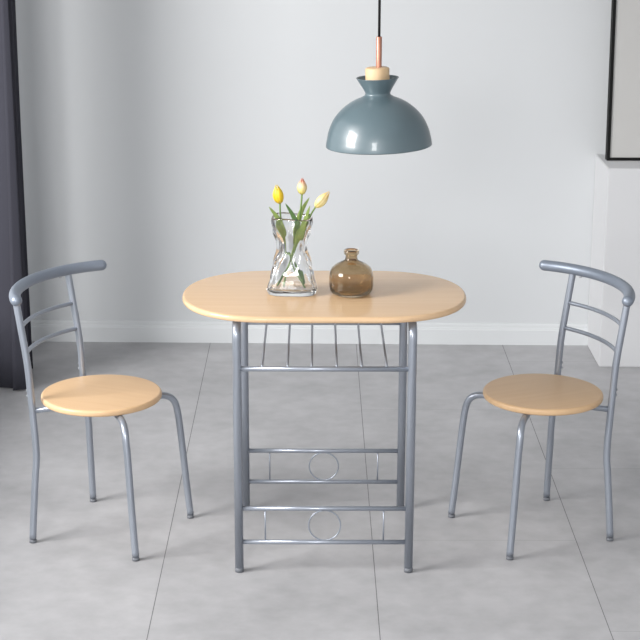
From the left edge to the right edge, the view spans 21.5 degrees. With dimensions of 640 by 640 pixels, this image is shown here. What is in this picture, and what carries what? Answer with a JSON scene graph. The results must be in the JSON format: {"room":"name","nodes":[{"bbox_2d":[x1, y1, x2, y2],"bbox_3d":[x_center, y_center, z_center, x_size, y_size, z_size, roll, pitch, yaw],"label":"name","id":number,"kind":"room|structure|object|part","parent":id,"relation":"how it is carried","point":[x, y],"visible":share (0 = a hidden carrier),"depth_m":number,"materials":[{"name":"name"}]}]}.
{"room":"dining room","nodes":[
{"label":"dining room","id":0,"kind":"room"},
{"bbox_2d":[15,0,611,323],"bbox_3d":[1.384,-1.210,6.692,5.950,2.650,0.384,0,16,0],"label":"wall","id":1,"kind":"structure","parent":0,"point":[158,137],"depth_m":6.72,"materials":[{"name":"paint"}]},
{"bbox_2d":[31,320,587,345],"bbox_3d":[-0.174,0.051,6.925,2.541,0.088,0.015,0,16,1],"label":"baseboard","id":2,"kind":"structure","parent":1,"relation":"attached to","point":[92,330],"depth_m":6.92,"materials":[{"name":"paint"}]},
{"bbox_2d":[0,341,639,639],"bbox_3d":[1.389,1.079,3.611,5.950,0.100,7.550,0,16,0],"label":"floor","id":3,"kind":"structure","parent":0,"point":[80,579],"depth_m":5.18,"materials":[{"name":"tile"}]},
{"bbox_2d":[9,260,193,560],"bbox_3d":[-0.649,0.253,4.946,0.439,0.762,0.488,6,17,22],"label":"dining chair","id":4,"kind":"object","parent":3,"relation":"on","point":[106,395],"visible":1,"depth_m":4.90,"materials":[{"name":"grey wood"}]},
{"bbox_3d":[-0.849,0.283,4.853,0.072,0.731,0.050,6,17,22],"label":"leg","id":5,"kind":"part","parent":4,"relation":"part of","materials":[{"name":"silver metal"}]},
{"bbox_3d":[-0.792,-0.114,4.905,0.128,0.033,0.488,6,17,22],"label":"rail","id":6,"kind":"part","parent":4,"relation":"part of","materials":[{"name":"grey plastic"}]},
{"bbox_3d":[-0.726,0.204,5.139,0.072,0.731,0.050,6,17,22],"label":"leg","id":7,"kind":"part","parent":4,"relation":"part of","materials":[{"name":"silver metal"}]},
{"bbox_3d":[-0.638,0.219,4.925,0.351,0.020,0.351,6,17,22],"label":"seat","id":8,"kind":"part","parent":4,"relation":"part of","materials":[{"name":"brown wood"}]},
{"bbox_3d":[-0.556,0.469,4.809,0.029,0.398,0.147,-7,17,-24],"label":"leg","id":9,"kind":"part","parent":4,"relation":"part of","materials":[{"name":"silver metal"}]},
{"bbox_3d":[-0.454,0.403,5.047,0.147,0.398,0.029,-6,17,-20],"label":"leg","id":10,"kind":"part","parent":4,"relation":"part of","materials":[{"name":"silver metal"}]},
{"bbox_2d":[182,271,465,572],"bbox_3d":[0.011,0.283,4.865,0.801,0.750,0.530,0,16,0],"label":"dining table","id":11,"kind":"object","parent":3,"relation":"on","point":[404,299],"visible":1,"depth_m":4.69,"materials":[{"name":"brown wood"}]},
{"bbox_3d":[-0.226,0.319,4.745,0.025,0.721,0.242,0,16,0],"label":"leg","id":12,"kind":"part","parent":11,"relation":"part of","materials":[{"name":"silver metal"}]},
{"bbox_3d":[-0.227,0.252,4.985,0.025,0.721,0.242,0,16,0],"label":"leg","id":13,"kind":"part","parent":11,"relation":"part of","materials":[{"name":"silver metal"}]},
{"bbox_2d":[267,212,316,296],"bbox_3d":[-0.078,-0.184,4.728,0.143,0.224,0.099,1,16,3],"label":"glass vase","id":14,"kind":"object","parent":11,"relation":"on","point":[292,272],"visible":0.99,"depth_m":4.70,"materials":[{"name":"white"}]},
{"bbox_2d":[269,185,283,217],"bbox_3d":[-0.090,-0.235,4.714,0.104,0.291,0.031,3,16,11],"label":"tulip","id":15,"kind":"object","parent":14,"relation":"in","point":[278,196],"visible":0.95,"depth_m":4.68,"materials":[{"name":"yellow plant"}]},
{"bbox_2d":[285,178,309,219],"bbox_3d":[-0.076,-0.244,4.711,0.093,0.312,0.032,0,16,0],"label":"tulip","id":16,"kind":"object","parent":14,"relation":"in","point":[301,187],"visible":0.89,"depth_m":4.68,"materials":[{"name":"pink plant"}]},
{"bbox_3d":[-0.086,-0.224,4.723,0.076,0.268,0.007,3,16,10],"label":"stem","id":17,"kind":"part","parent":16,"relation":"part of","materials":[{"name":"green plant"}]},
{"bbox_2d":[303,191,329,219],"bbox_3d":[-0.038,-0.226,4.708,0.130,0.273,0.029,0,16,0],"label":"tulip","id":18,"kind":"object","parent":14,"relation":"in","point":[322,199],"visible":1,"depth_m":4.67,"materials":[{"name":"beige plant"}]},
{"bbox_3d":[0.011,0.007,5.030,0.463,0.015,0.014,0,16,0],"label":"rack rail","id":19,"kind":"part","parent":11,"relation":"part of","materials":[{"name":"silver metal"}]},
{"bbox_3d":[0.012,0.133,4.581,0.463,0.015,0.014,0,16,0],"label":"rack rail","id":20,"kind":"part","parent":11,"relation":"part of","materials":[{"name":"silver metal"}]},
{"bbox_2d":[329,248,372,297],"bbox_3d":[0.088,-0.136,4.734,0.124,0.128,0.124,0,16,0],"label":"glass bottle","id":21,"kind":"object","parent":11,"relation":"on","point":[351,277],"visible":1,"depth_m":4.70,"materials":[{"name":"beige glass"}]},
{"bbox_3d":[0.249,0.253,4.987,0.025,0.721,0.242,0,16,0],"label":"leg","id":22,"kind":"part","parent":11,"relation":"part of","materials":[{"name":"silver metal"}]},
{"bbox_3d":[0.250,0.320,4.746,0.025,0.721,0.242,0,16,0],"label":"leg","id":23,"kind":"part","parent":11,"relation":"part of","materials":[{"name":"silver metal"}]},
{"bbox_2d":[448,260,634,559],"bbox_3d":[0.665,0.255,4.954,0.439,0.762,0.488,-7,17,-24],"label":"dining chair","id":24,"kind":"object","parent":3,"relation":"on","point":[556,394],"visible":1,"depth_m":4.93,"materials":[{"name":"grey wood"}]},
{"bbox_3d":[0.462,0.402,5.058,0.147,0.398,0.029,5,16,18],"label":"leg","id":25,"kind":"part","parent":24,"relation":"part of","materials":[{"name":"silver metal"}]},
{"bbox_3d":[0.572,0.468,4.824,0.029,0.398,0.147,7,17,22],"label":"leg","id":26,"kind":"part","parent":24,"relation":"part of","materials":[{"name":"silver metal"}]},
{"bbox_3d":[0.654,0.217,4.945,0.351,0.020,0.351,-7,17,-24],"label":"seat","id":27,"kind":"part","parent":24,"relation":"part of","materials":[{"name":"brown wood"}]},
{"bbox_3d":[0.730,0.202,5.160,0.072,0.731,0.050,-7,17,-24],"label":"leg","id":28,"kind":"part","parent":24,"relation":"part of","materials":[{"name":"silver metal"}]},
{"bbox_3d":[0.807,-0.114,4.917,0.128,0.033,0.488,-7,17,-24],"label":"rail","id":29,"kind":"part","parent":24,"relation":"part of","materials":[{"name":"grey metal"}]},
{"bbox_3d":[0.863,0.281,4.878,0.072,0.731,0.050,-7,17,-24],"label":"leg","id":30,"kind":"part","parent":24,"relation":"part of","materials":[{"name":"silver metal"}]},
{"bbox_2d":[587,154,639,366],"bbox_3d":[2.652,-0.232,6.661,3.110,0.790,0.333,0,16,0],"label":"wall ledge","id":31,"kind":"object","parent":3,"relation":"on","point":[615,245],"visible":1,"depth_m":6.53,"materials":[{"name":"paint"}]},
{"bbox_2d":[605,0,639,160],"bbox_3d":[1.520,-1.137,6.474,0.800,1.051,0.086,0,16,0],"label":"framed picture","id":32,"kind":"object","parent":31,"relation":"on","point":[623,104],"visible":1,"depth_m":6.51,"materials":[{"name":"white paper"}]},
{"bbox_3d":[1.395,-1.570,2.871,5.950,0.100,7.550,0,16,0],"label":"ceiling","id":33,"kind":"structure","parent":0,"visible":0},
{"bbox_2d":[326,0,431,154],"bbox_3d":[0.165,-1.192,4.453,0.293,1.485,0.293,0,16,0],"label":"pendant lamp","id":34,"kind":"object","parent":33,"relation":"hanging from","point":[378,122],"visible":1,"depth_m":4.55,"materials":[{"name":"metal"}]},
{"bbox_3d":[0.160,-0.572,4.627,0.293,0.188,0.293,-2,16,0],"label":"lamp shade","id":35,"kind":"part","parent":34,"relation":"part of","materials":[{"name":"paint"}]},
{"bbox_3d":[0.161,-0.727,4.583,0.016,0.088,0.016,0,16,0],"label":"copper stem","id":36,"kind":"part","parent":34,"relation":"part of","materials":[{"name":"orange metal"}]},
{"bbox_3d":[0.162,-1.328,4.415,0.007,1.163,0.007,0,16,0],"label":"cord","id":37,"kind":"part","parent":34,"relation":"part of","materials":[{"name":"black rubber"}]},
{"bbox_3d":[-1.508,-0.214,3.102,0.150,2.650,7.279,0,16,0],"label":"wall","id":38,"kind":"structure","parent":0,"visible":0},
{"bbox_3d":[-1.284,-1.484,3.096,0.294,0.028,5.978,0,16,0],"label":"curtain rod","id":39,"kind":"object","parent":38,"relation":"attached to","visible":0},
{"bbox_2d":[0,0,32,390],"bbox_3d":[-1.161,-0.986,6.099,0.135,2.514,0.296,0,16,0],"label":"curtain","id":40,"kind":"object","parent":39,"relation":"hanging from","point":[13,242],"visible":0.9,"depth_m":6.16,"materials":[{"name":"fabric"}]}
]}

